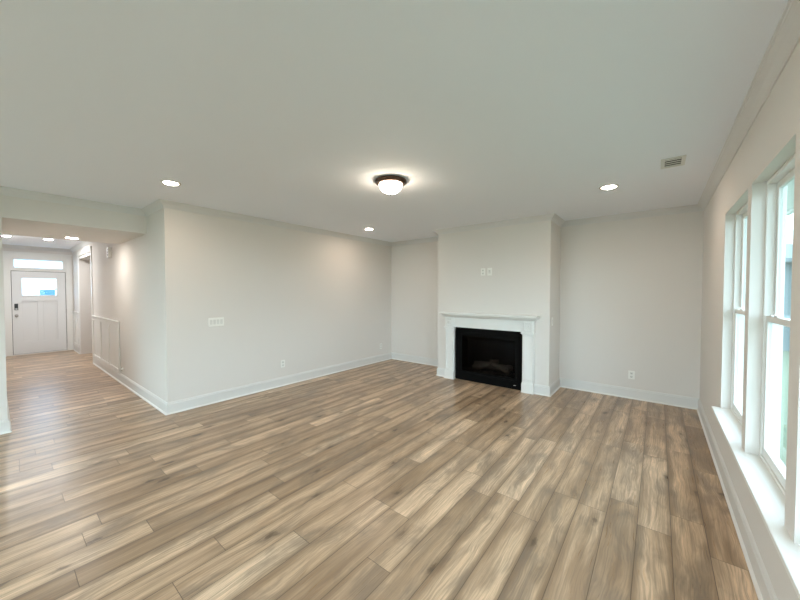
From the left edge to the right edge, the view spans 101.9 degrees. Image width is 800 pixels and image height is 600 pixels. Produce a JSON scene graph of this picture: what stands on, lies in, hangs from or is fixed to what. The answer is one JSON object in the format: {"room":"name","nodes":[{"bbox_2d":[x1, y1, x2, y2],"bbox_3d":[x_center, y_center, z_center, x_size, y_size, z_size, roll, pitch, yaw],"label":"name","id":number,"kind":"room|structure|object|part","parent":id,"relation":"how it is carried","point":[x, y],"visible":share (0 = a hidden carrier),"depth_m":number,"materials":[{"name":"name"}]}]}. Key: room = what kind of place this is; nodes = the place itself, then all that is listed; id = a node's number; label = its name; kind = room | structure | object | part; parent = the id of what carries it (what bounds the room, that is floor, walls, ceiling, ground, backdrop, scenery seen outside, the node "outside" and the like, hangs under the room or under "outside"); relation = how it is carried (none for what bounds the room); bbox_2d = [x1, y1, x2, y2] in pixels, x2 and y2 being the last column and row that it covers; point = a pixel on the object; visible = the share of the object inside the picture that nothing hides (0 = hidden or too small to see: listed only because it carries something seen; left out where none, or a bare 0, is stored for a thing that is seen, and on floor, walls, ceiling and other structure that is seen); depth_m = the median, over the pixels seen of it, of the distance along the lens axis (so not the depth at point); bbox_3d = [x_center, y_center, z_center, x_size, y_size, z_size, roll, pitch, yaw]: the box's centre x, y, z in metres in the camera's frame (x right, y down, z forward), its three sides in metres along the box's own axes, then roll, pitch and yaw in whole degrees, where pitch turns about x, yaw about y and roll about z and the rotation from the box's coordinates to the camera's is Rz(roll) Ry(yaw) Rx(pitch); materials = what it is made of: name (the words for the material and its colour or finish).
{"room":"empty living room","nodes":[
{"label":"empty living room","id":0,"kind":"room"},
{"bbox_2d":[0,195,7,419],"bbox_3d":[-8.158,0.104,4.373,6.790,2.740,3.484,1,2,38],"label":"wall","id":1,"kind":"structure","parent":0,"point":[3,385],"depth_m":3.62,"materials":[{"name":"white paint"}]},
{"bbox_2d":[0,400,11,434],"bbox_3d":[-8.147,1.398,4.406,6.806,0.152,3.500,1,2,38],"label":"baseboard","id":2,"kind":"structure","parent":1,"relation":"attached to","point":[4,424],"depth_m":3.63,"materials":[{"name":"white paint"}]},
{"bbox_2d":[14,259,61,294],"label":"window","id":3,"kind":"structure","parent":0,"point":[30,286],"depth_m":26.75,"materials":[{"name":"glass"}]},
{"bbox_3d":[-29.503,-0.248,27.169,0.018,1.270,0.920,1,2,38],"label":"dark pane","id":4,"kind":"part","parent":3,"relation":"part of","materials":[{"name":"blue"}]},
{"bbox_2d":[3,248,73,348],"bbox_3d":[-9.473,0.009,8.286,0.140,2.740,1.605,1,2,38],"label":"door frame","id":5,"kind":"structure","parent":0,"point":[4,249],"depth_m":8.51,"materials":[{"name":"white paint"}]},
{"bbox_2d":[3,251,73,356],"bbox_3d":[-9.339,0.083,8.422,0.182,2.585,1.200,1,2,38],"label":"door","id":6,"kind":"structure","parent":5,"relation":"attached to","point":[34,324],"depth_m":8.37,"materials":[{"name":"white paint"}]},
{"bbox_3d":[-9.327,-0.340,8.402,0.018,0.491,0.660,1,2,38],"label":"lite frame","id":7,"kind":"part","parent":6,"relation":"part of","materials":[{"name":"clear glass"}]},
{"bbox_2d":[1,195,146,243],"bbox_3d":[-4.652,-1.108,4.615,1.640,0.328,1.305,1,2,38],"label":"ceiling beam","id":8,"kind":"structure","parent":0,"point":[20,216],"depth_m":4.18,"materials":[{"name":"white paint"}]},
{"bbox_2d":[2,241,92,252],"bbox_3d":[-7.310,-1.282,6.725,5.150,0.084,1.305,1,2,38],"label":"crown molding","id":9,"kind":"structure","parent":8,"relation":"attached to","point":[84,243],"depth_m":8.21,"materials":[{"name":"white paint"}]},
{"bbox_2d":[0,186,145,215],"bbox_3d":[-5.068,-1.184,2.717,0.070,0.084,4.789,1,2,38],"label":"crown molding","id":10,"kind":"structure","parent":8,"relation":"attached to","point":[7,191],"depth_m":3.97,"materials":[{"name":"white paint"}]},
{"bbox_2d":[87,259,91,352],"bbox_3d":[-5.629,0.010,8.228,4.130,2.740,2.811,1,2,38],"label":"wall","id":11,"kind":"structure","parent":0,"point":[88,260],"depth_m":8.36,"materials":[{"name":"white paint"}]},
{"bbox_2d":[72,208,179,402],"bbox_3d":[-5.974,0.049,6.618,7.695,2.740,0.140,1,2,38],"label":"wall","id":12,"kind":"structure","parent":0,"point":[136,287],"depth_m":4.78,"materials":[{"name":"white paint"}]},
{"bbox_2d":[72,311,79,347],"bbox_3d":[-8.556,0.768,8.578,0.956,0.928,0.034,1,2,38],"label":"wainscot","id":13,"kind":"structure","parent":12,"relation":"attached to","point":[75,313],"depth_m":8.56,"materials":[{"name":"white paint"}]},
{"bbox_2d":[77,246,93,362],"bbox_3d":[-7.432,0.096,7.770,1.820,2.590,0.174,1,2,38],"label":"door frame","id":14,"kind":"structure","parent":12,"relation":"attached to","point":[88,249],"depth_m":7.58,"materials":[{"name":"white paint"}]},
{"bbox_2d":[91,315,120,372],"bbox_3d":[-5.851,0.820,6.428,2.366,0.928,0.034,1,2,38],"label":"wainscot","id":15,"kind":"structure","parent":12,"relation":"attached to","point":[106,332],"depth_m":6.31,"materials":[{"name":"white paint"}]},
{"bbox_2d":[106,247,110,257],"bbox_3d":[-5.404,-0.881,6.022,0.170,0.190,0.047,1,2,38],"label":"door chime","id":16,"kind":"object","parent":12,"relation":"attached to","point":[108,249],"visible":1,"depth_m":5.98,"materials":[{"name":"white plastic"}]},
{"bbox_2d":[93,358,166,414],"bbox_3d":[-4.885,1.367,5.684,4.821,0.152,0.016,1,2,38],"label":"baseboard","id":17,"kind":"structure","parent":12,"relation":"attached to","point":[157,401],"depth_m":5.05,"materials":[{"name":"white paint"}]},
{"bbox_2d":[142,199,163,215],"bbox_3d":[-3.300,-1.223,4.325,0.835,0.084,0.070,1,2,38],"label":"crown molding","id":18,"kind":"structure","parent":12,"relation":"attached to","point":[156,205],"depth_m":4.30,"materials":[{"name":"white paint"}]},
{"bbox_2d":[177,210,390,399],"bbox_3d":[-1.572,0.062,6.084,0.140,2.740,4.503,1,2,38],"label":"wall","id":19,"kind":"structure","parent":0,"point":[308,301],"depth_m":5.29,"materials":[{"name":"white paint"}]},
{"bbox_2d":[208,317,223,326],"bbox_3d":[-2.629,0.312,4.637,0.014,0.124,0.202,1,2,38],"label":"light switch","id":20,"kind":"object","parent":19,"relation":"attached to","point":[218,321],"visible":1,"depth_m":4.64,"materials":[{"name":"white plastic"}]},
{"bbox_2d":[159,199,391,245],"bbox_3d":[-1.599,-1.260,5.849,0.070,0.084,4.573,1,2,38],"label":"crown molding","id":21,"kind":"structure","parent":19,"relation":"attached to","point":[166,204],"depth_m":5.09,"materials":[{"name":"white paint"}]},
{"bbox_2d":[166,352,391,414],"bbox_3d":[-1.603,1.360,5.951,0.016,0.152,4.519,1,2,38],"label":"baseboard","id":22,"kind":"structure","parent":19,"relation":"attached to","point":[173,406],"depth_m":5.20,"materials":[{"name":"white paint"}]},
{"bbox_2d":[0,350,757,599],"bbox_3d":[-3.953,1.505,4.774,13.517,0.080,9.692,1,2,38],"label":"floor","id":23,"kind":"structure","parent":0,"point":[391,479],"depth_m":2.50,"materials":[{"name":"brown wood"}]},
{"bbox_2d":[456,327,521,390],"bbox_3d":[1.613,0.966,5.707,1.208,0.951,0.419,1,2,38],"label":"gas fireplace","id":24,"kind":"object","parent":23,"relation":"on","point":[485,356],"visible":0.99,"depth_m":5.72,"materials":[{"name":"black metal"}]},
{"bbox_2d":[0,0,787,248],"bbox_3d":[-3.953,-1.334,4.704,13.517,0.120,9.692,1,2,38],"label":"ceiling","id":25,"kind":"structure","parent":0,"point":[288,111],"depth_m":2.02,"materials":[{"name":"white paint"}]},
{"bbox_2d":[160,180,180,185],"bbox_3d":[-2.434,-1.239,3.450,0.186,0.010,0.186,1,2,38],"label":"recessed light","id":26,"kind":"object","parent":25,"relation":"in","point":[167,182],"visible":1,"depth_m":3.44,"materials":[{"name":"white plastic"}]},
{"bbox_2d":[375,175,406,195],"bbox_3d":[-0.096,-1.163,3.371,0.332,0.158,0.332,1,2,38],"label":"light","id":27,"kind":"object","parent":25,"relation":"attached to","point":[389,184],"visible":1,"depth_m":3.28,"materials":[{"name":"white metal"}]},
{"bbox_3d":[-0.096,-1.155,3.371,0.236,0.094,0.236,1,2,38],"label":"lamp shade","id":28,"kind":"part","parent":27,"relation":"part of","materials":[{"name":"white glass"}]},
{"bbox_2d":[599,184,618,189],"bbox_3d":[2.306,-1.242,3.582,0.186,0.010,0.186,1,2,38],"label":"recessed light","id":29,"kind":"object","parent":25,"relation":"in","point":[611,186],"visible":1,"depth_m":3.57,"materials":[{"name":"white plastic"}]},
{"bbox_2d":[661,155,686,168],"bbox_3d":[2.432,-1.226,2.892,0.170,0.008,0.270,1,2,38],"label":"ceiling vent","id":30,"kind":"object","parent":25,"relation":"in","point":[679,160],"visible":1,"depth_m":2.88,"materials":[{"name":"white metal"}]},
{"bbox_2d":[438,220,560,385],"bbox_3d":[1.694,0.070,5.768,1.971,2.740,0.652,1,2,38],"label":"wall","id":31,"kind":"structure","parent":0,"point":[524,260],"depth_m":5.30,"materials":[{"name":"white paint"}]},
{"bbox_2d":[437,368,444,375],"bbox_3d":[0.984,1.350,6.354,0.202,0.152,0.668,1,2,38],"label":"baseboard","id":32,"kind":"structure","parent":31,"relation":"attached to","point":[440,371],"depth_m":6.10,"materials":[{"name":"white paint"}]},
{"bbox_2d":[481,268,484,275],"bbox_3d":[1.419,-0.480,5.550,0.078,0.122,0.010,1,2,38],"label":"outlet","id":33,"kind":"object","parent":31,"relation":"attached to","point":[482,269],"visible":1,"depth_m":5.55,"materials":[{"name":"white plastic"}]},
{"bbox_2d":[438,312,539,394],"bbox_3d":[1.429,0.840,5.472,1.726,1.215,0.170,1,2,38],"label":"fireplace mantel","id":34,"kind":"object","parent":31,"relation":"attached to","point":[525,324],"visible":1,"depth_m":5.31,"materials":[{"name":"white paint"}]},
{"bbox_2d":[438,312,539,317],"bbox_3d":[1.429,0.245,5.458,1.726,0.025,0.170,1,2,38],"label":"mantel shelf","id":35,"kind":"object","parent":34,"relation":"attached to","point":[483,315],"depth_m":5.41,"materials":[{"name":"white paint"}]},
{"bbox_3d":[1.444,0.290,5.478,1.710,0.065,0.122,1,2,38],"label":"bed moulding","id":36,"kind":"part","parent":34,"relation":"part of","materials":[{"name":"white paint"}]},
{"bbox_2d":[487,268,491,275],"bbox_3d":[1.508,-0.478,5.472,0.080,0.128,0.021,1,2,38],"label":"plate","id":37,"kind":"object","parent":31,"relation":"attached to","point":[489,270],"visible":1,"depth_m":5.47,"materials":[{"name":"white plastic"}]},
{"bbox_2d":[534,378,560,396],"bbox_3d":[2.384,1.377,5.240,0.225,0.152,0.668,1,2,38],"label":"baseboard","id":38,"kind":"structure","parent":31,"relation":"attached to","point":[542,389],"depth_m":5.01,"materials":[{"name":"white paint"}]},
{"bbox_2d":[391,211,703,397],"bbox_3d":[2.033,0.064,6.004,5.602,2.740,0.140,1,2,38],"label":"wall","id":39,"kind":"structure","parent":0,"point":[631,289],"depth_m":4.90,"materials":[{"name":"white paint"}]},
{"bbox_2d":[392,352,437,366],"bbox_3d":[0.456,1.330,7.190,1.697,0.152,0.016,1,2,38],"label":"baseboard","id":40,"kind":"structure","parent":39,"relation":"attached to","point":[413,358],"depth_m":7.27,"materials":[{"name":"white paint"}]},
{"bbox_2d":[391,204,702,245],"bbox_3d":[1.686,-1.257,5.697,5.402,0.084,0.722,1,2,38],"label":"crown molding","id":41,"kind":"structure","parent":39,"relation":"attached to","point":[689,208],"depth_m":5.06,"materials":[{"name":"white paint"}]},
{"bbox_2d":[559,377,699,409],"bbox_3d":[3.341,1.386,4.896,1.734,0.152,0.016,1,2,38],"label":"baseboard","id":42,"kind":"structure","parent":39,"relation":"attached to","point":[604,388],"depth_m":4.80,"materials":[{"name":"white paint"}]},
{"bbox_2d":[628,371,634,378],"bbox_3d":[3.436,1.114,4.818,0.078,0.122,0.010,1,2,38],"label":"wall outlet","id":43,"kind":"object","parent":39,"relation":"attached to","point":[631,374],"visible":1,"depth_m":4.82,"materials":[{"name":"white plastic"}]},
{"bbox_2d":[700,41,799,599],"bbox_3d":[1.190,0.195,0.651,0.145,2.740,9.292,1,2,38],"label":"wall","id":44,"kind":"structure","parent":0,"point":[773,138],"depth_m":2.07,"materials":[{"name":"white paint"}]},
{"bbox_2d":[697,399,777,599],"bbox_3d":[1.127,1.488,0.732,0.016,0.152,9.292,1,2,38],"label":"baseboard","id":45,"kind":"structure","parent":44,"relation":"attached to","point":[767,591],"depth_m":2.08,"materials":[{"name":"white paint"}]},
{"bbox_2d":[731,202,747,425],"bbox_3d":[2.683,0.116,2.476,0.082,1.730,0.930,1,2,38],"label":"window","id":46,"kind":"structure","parent":44,"relation":"in","point":[741,215],"depth_m":2.82,"materials":[{"name":"white plastic"}]},
{"bbox_3d":[2.667,0.524,2.498,0.026,0.877,0.882,1,2,38],"label":"sash","id":47,"kind":"part","parent":46,"relation":"part of","materials":[{"name":"clear glass"}]},
{"bbox_3d":[2.692,-0.301,2.459,0.024,0.853,0.882,1,2,38],"label":"sash","id":48,"kind":"part","parent":46,"relation":"part of","materials":[{"name":"clear glass"}]},
{"bbox_2d":[697,0,799,210],"bbox_3d":[1.106,-1.134,0.685,0.070,0.084,9.292,1,2,38],"label":"crown molding","id":49,"kind":"structure","parent":44,"relation":"attached to","point":[785,38],"depth_m":1.75,"materials":[{"name":"white paint"}]},
{"bbox_2d":[711,406,799,599],"bbox_3d":[1.657,1.021,1.355,0.145,0.025,4.025,1,2,38],"label":"window sill","id":50,"kind":"structure","parent":44,"relation":"attached to","point":[769,499],"depth_m":1.68,"materials":[{"name":"white paint"}]},
{"bbox_2d":[759,154,794,495],"bbox_3d":[2.061,0.135,1.694,0.082,1.730,0.842,1,2,38],"label":"window","id":51,"kind":"structure","parent":44,"relation":"in","point":[774,320],"depth_m":2.00,"materials":[{"name":"clear glass"}]},
{"bbox_3d":[2.046,0.543,1.717,0.026,0.877,0.794,1,2,38],"label":"sash","id":52,"kind":"part","parent":51,"relation":"part of","materials":[{"name":"white plastic"}]},
{"bbox_3d":[2.070,-0.282,1.677,0.024,0.853,0.794,1,2,38],"label":"sash","id":53,"kind":"part","parent":51,"relation":"part of","materials":[{"name":"clear glass"}]},
{"bbox_2d":[787,180,793,215],"bbox_3d":[1.468,-1.116,0.270,0.725,0.220,10.692,1,2,38],"label":"eave","id":54,"kind":"object","parent":44,"relation":"attached to","point":[790,187],"visible":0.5,"depth_m":3.60,"materials":[{"name":"white"}]},
{"label":"outside","id":55,"kind":"structure","parent":0,"visible":0},
{"bbox_2d":[780,350,788,465],"bbox_3d":[15.560,1.512,19.610,180.000,0.180,170.000,1,2,38],"label":"lawn","id":56,"kind":"structure","parent":55,"point":[785,359],"depth_m":5.39,"materials":[{"name":"green plant"}]},
{"bbox_2d":[783,243,792,350],"bbox_3d":[18.084,-0.097,11.173,11.800,4.250,8.800,1,2,38],"label":"neighbor house","id":57,"kind":"structure","parent":56,"relation":"on","point":[788,255],"depth_m":10.50,"materials":[{"name":"blue"}]}
]}

